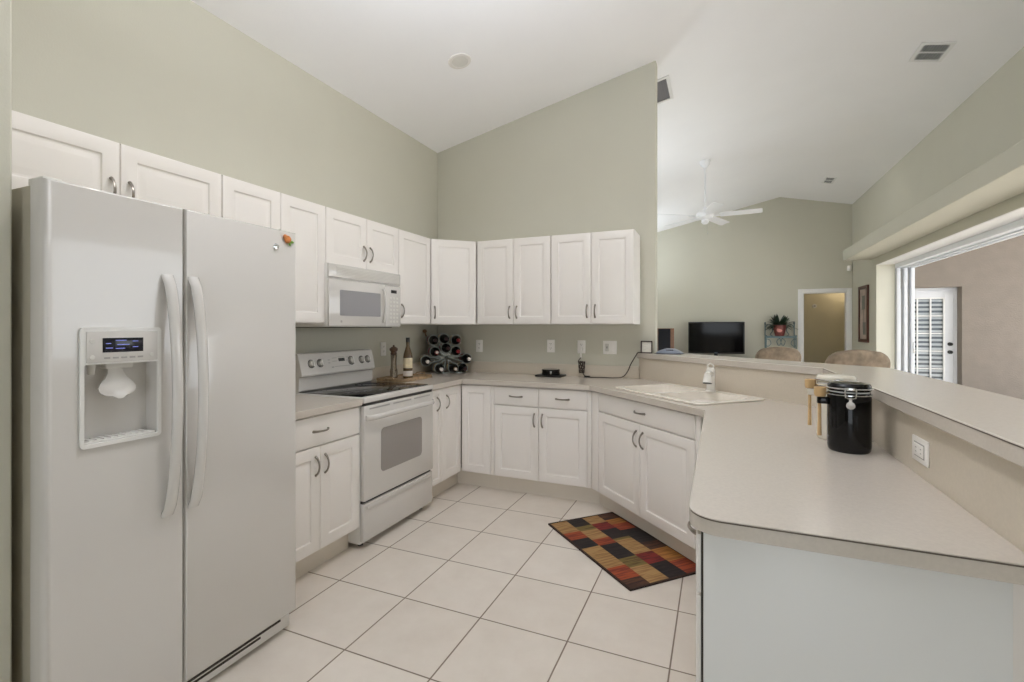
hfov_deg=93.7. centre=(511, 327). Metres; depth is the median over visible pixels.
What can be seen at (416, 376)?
cutting board
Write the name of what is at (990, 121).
wall
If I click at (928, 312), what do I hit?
blind
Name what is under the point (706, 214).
ceiling fan
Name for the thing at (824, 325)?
wall
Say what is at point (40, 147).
upper cabinet
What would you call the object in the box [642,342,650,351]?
picture
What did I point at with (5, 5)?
wall
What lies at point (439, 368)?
wine bottle
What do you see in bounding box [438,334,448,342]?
wine bottle
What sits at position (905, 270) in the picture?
window
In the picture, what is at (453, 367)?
wine bottle
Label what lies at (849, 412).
jar
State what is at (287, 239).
magnet
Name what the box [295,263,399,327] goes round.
microwave
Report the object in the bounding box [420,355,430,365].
wine bottle
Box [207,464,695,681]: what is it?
floor
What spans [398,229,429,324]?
upper cabinet
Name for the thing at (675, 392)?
sink
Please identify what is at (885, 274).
trim
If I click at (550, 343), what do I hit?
wall outlet
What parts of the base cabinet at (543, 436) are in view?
drawer, door, drawer, door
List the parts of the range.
storage drawer, oven door, handle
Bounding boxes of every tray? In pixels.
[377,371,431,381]
[535,368,565,377]
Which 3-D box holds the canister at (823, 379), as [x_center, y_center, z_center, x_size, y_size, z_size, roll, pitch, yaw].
[1.251,0.306,1.865,0.142,0.250,0.155,0,0,-24]
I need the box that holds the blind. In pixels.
[915,299,942,379]
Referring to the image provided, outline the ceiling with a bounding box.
[191,0,1023,231]
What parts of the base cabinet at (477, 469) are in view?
door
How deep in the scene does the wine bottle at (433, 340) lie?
4.42 m
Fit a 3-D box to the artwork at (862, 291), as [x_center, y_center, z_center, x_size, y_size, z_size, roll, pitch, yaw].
[6.037,-0.228,8.238,0.010,0.865,0.450,0,0,23]
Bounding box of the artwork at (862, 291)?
[860,289,865,338]
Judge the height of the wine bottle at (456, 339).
0.085 m
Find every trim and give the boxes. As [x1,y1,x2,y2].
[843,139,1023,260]
[876,264,894,368]
[877,206,1023,264]
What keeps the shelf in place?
attached to the plant stand
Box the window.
[895,218,1023,373]
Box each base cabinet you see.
[295,407,358,578]
[430,384,460,497]
[458,384,498,488]
[494,385,598,503]
[592,391,712,562]
[687,521,1023,681]
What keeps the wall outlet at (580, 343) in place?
attached to the wall at (585, 161)
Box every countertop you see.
[295,394,361,419]
[372,360,1023,584]
[637,353,1023,467]
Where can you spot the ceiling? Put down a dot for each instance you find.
(781, 97)
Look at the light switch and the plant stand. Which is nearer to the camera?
the light switch
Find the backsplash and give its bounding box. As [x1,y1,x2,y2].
[372,360,638,379]
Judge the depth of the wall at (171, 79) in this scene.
2.73 m
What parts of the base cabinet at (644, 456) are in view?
door, handle, handle, drawer, door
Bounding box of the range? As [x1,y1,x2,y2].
[295,349,434,545]
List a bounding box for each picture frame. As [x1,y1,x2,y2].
[641,341,652,352]
[858,285,868,342]
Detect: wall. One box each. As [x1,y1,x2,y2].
[0,0,11,681]
[12,0,437,366]
[438,61,656,463]
[639,358,1023,551]
[657,197,851,357]
[804,293,844,362]
[852,47,1023,350]
[915,235,1023,399]
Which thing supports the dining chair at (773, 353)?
on the floor
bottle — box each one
[403,337,412,378]
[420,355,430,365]
[427,336,437,344]
[428,347,439,355]
[433,363,443,372]
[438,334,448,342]
[439,343,450,352]
[446,362,457,372]
[449,335,460,343]
[449,346,460,354]
[456,362,466,371]
[458,353,470,362]
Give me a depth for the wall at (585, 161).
4.29 m
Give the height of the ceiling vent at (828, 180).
0.046 m
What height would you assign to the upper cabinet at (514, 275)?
0.743 m
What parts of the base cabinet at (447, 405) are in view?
door, door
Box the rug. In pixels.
[548,512,695,590]
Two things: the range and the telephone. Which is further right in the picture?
the telephone
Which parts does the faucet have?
lever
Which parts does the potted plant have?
pot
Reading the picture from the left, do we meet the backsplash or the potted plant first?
the backsplash
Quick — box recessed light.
[448,53,470,68]
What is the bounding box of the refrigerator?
[12,176,294,681]
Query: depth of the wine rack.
4.52 m
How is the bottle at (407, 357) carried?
on the cutting board at (416, 376)
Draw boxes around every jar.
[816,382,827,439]
[827,390,871,454]
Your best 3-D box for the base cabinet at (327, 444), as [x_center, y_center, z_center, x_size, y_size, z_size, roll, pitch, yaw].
[-1.305,0.909,2.719,0.642,0.872,0.624,0,0,23]
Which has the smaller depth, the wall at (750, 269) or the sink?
the sink
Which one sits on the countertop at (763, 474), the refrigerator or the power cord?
the power cord
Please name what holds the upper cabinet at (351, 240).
attached to the wall at (171, 79)
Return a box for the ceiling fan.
[657,159,762,233]
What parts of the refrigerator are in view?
freezer door, water spout, control panel, handle, handle, fresh food door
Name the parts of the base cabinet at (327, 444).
door, handle, handle, drawer, handle, door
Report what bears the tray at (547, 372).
on the countertop at (763, 474)
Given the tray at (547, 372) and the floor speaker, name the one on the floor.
the floor speaker
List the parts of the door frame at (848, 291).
casing, casing, casing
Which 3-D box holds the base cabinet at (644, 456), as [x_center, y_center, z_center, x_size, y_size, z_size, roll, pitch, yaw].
[1.046,0.909,3.195,0.606,0.872,1.148,0,0,-22]
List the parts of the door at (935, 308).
glass pane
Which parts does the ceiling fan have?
blade, blade, blade, blade, blade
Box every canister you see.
[805,373,857,439]
[814,381,873,454]
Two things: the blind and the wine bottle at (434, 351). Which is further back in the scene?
the blind
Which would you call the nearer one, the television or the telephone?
the telephone
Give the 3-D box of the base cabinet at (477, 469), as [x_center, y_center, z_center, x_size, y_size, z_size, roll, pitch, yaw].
[-0.208,0.909,4.263,0.390,0.872,0.600,0,0,23]
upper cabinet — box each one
[12,110,220,216]
[221,175,324,322]
[325,207,397,273]
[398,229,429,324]
[406,239,477,324]
[477,236,559,324]
[551,229,639,324]
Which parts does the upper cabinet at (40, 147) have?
door, handle, handle, door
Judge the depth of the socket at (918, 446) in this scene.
1.38 m
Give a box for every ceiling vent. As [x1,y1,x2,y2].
[657,75,673,104]
[821,176,836,183]
[909,42,956,61]
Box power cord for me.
[578,347,640,377]
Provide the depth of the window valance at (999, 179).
4.43 m
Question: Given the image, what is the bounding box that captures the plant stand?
[764,322,796,348]
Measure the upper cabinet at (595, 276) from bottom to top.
0.743 m
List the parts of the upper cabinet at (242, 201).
door, door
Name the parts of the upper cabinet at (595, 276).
door, door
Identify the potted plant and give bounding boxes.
[765,315,795,335]
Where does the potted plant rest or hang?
on the plant stand
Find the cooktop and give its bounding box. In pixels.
[295,381,432,403]
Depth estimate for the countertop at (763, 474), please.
1.25 m
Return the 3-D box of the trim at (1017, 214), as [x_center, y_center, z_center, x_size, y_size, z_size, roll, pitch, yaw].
[4.514,-0.992,4.362,0.236,0.006,7.020,0,0,23]
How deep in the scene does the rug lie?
2.87 m
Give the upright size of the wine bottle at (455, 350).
0.085 m
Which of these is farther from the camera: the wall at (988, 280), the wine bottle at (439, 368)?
the wall at (988, 280)
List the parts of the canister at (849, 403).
lid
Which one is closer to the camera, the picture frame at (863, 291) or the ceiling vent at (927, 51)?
the ceiling vent at (927, 51)
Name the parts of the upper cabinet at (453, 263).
door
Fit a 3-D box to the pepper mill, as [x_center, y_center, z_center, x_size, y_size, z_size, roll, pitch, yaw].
[-0.977,0.281,3.966,0.068,0.271,0.068,0,0,23]
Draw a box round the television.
[688,322,744,355]
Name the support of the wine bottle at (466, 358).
in the wine rack
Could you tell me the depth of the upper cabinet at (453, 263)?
4.22 m
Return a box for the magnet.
[283,234,293,245]
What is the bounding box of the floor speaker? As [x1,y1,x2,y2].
[657,328,673,350]
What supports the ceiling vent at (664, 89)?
in the ceiling
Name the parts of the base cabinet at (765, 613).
handle, drawer, door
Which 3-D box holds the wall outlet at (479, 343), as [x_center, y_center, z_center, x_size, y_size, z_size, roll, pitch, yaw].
[-0.316,0.179,4.634,0.072,0.116,0.008,0,0,23]
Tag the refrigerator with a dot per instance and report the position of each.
(153, 344)
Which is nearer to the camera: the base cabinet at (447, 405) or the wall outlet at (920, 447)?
the wall outlet at (920, 447)
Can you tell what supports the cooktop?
in the range
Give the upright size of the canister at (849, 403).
0.240 m
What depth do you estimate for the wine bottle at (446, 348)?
4.46 m
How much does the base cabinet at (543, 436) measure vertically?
0.872 m
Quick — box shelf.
[766,336,796,337]
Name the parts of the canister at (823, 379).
lid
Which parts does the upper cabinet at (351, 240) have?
door, door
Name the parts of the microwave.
door, handle, control panel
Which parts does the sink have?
bowl, bowl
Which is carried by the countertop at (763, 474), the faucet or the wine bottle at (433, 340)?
the faucet
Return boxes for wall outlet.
[380,342,385,355]
[476,340,482,351]
[547,340,554,351]
[577,340,584,352]
[912,434,928,467]
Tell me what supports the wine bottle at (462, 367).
in the wine rack
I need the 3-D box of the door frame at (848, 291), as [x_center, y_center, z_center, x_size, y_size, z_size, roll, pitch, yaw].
[5.987,0.302,9.216,0.878,2.085,0.138,0,0,23]
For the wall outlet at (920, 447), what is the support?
attached to the wall at (989, 486)
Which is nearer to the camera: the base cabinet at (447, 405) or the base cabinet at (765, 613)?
the base cabinet at (765, 613)
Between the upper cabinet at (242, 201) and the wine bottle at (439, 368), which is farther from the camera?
the wine bottle at (439, 368)
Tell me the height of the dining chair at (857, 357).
1.176 m
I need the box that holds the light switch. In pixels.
[603,341,616,353]
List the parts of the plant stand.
post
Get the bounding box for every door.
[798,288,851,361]
[915,287,956,383]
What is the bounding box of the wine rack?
[419,329,471,373]
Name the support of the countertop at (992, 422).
on the wall at (989, 486)
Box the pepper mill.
[389,345,397,377]
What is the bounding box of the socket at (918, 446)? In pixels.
[914,442,923,458]
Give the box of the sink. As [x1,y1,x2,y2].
[615,384,763,404]
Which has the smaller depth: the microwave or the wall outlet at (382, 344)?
the microwave
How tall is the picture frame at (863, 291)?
0.965 m
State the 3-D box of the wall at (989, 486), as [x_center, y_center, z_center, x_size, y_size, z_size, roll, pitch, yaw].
[1.407,0.801,2.422,0.785,1.088,3.214,0,0,2]
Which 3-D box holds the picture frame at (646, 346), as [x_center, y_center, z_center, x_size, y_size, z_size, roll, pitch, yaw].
[1.115,0.163,3.978,0.094,0.102,0.026,0,0,19]
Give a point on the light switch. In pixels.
(609, 347)
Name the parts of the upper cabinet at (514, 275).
door, door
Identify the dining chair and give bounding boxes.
[755,347,800,361]
[825,349,890,367]
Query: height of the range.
1.176 m
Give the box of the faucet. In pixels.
[702,363,715,391]
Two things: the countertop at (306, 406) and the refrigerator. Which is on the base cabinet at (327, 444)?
the countertop at (306, 406)
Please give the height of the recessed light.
0.042 m
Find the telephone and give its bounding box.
[654,348,684,354]
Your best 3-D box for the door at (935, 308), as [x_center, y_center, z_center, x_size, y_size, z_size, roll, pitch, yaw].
[7.623,0.320,8.888,0.957,2.090,0.128,0,0,23]

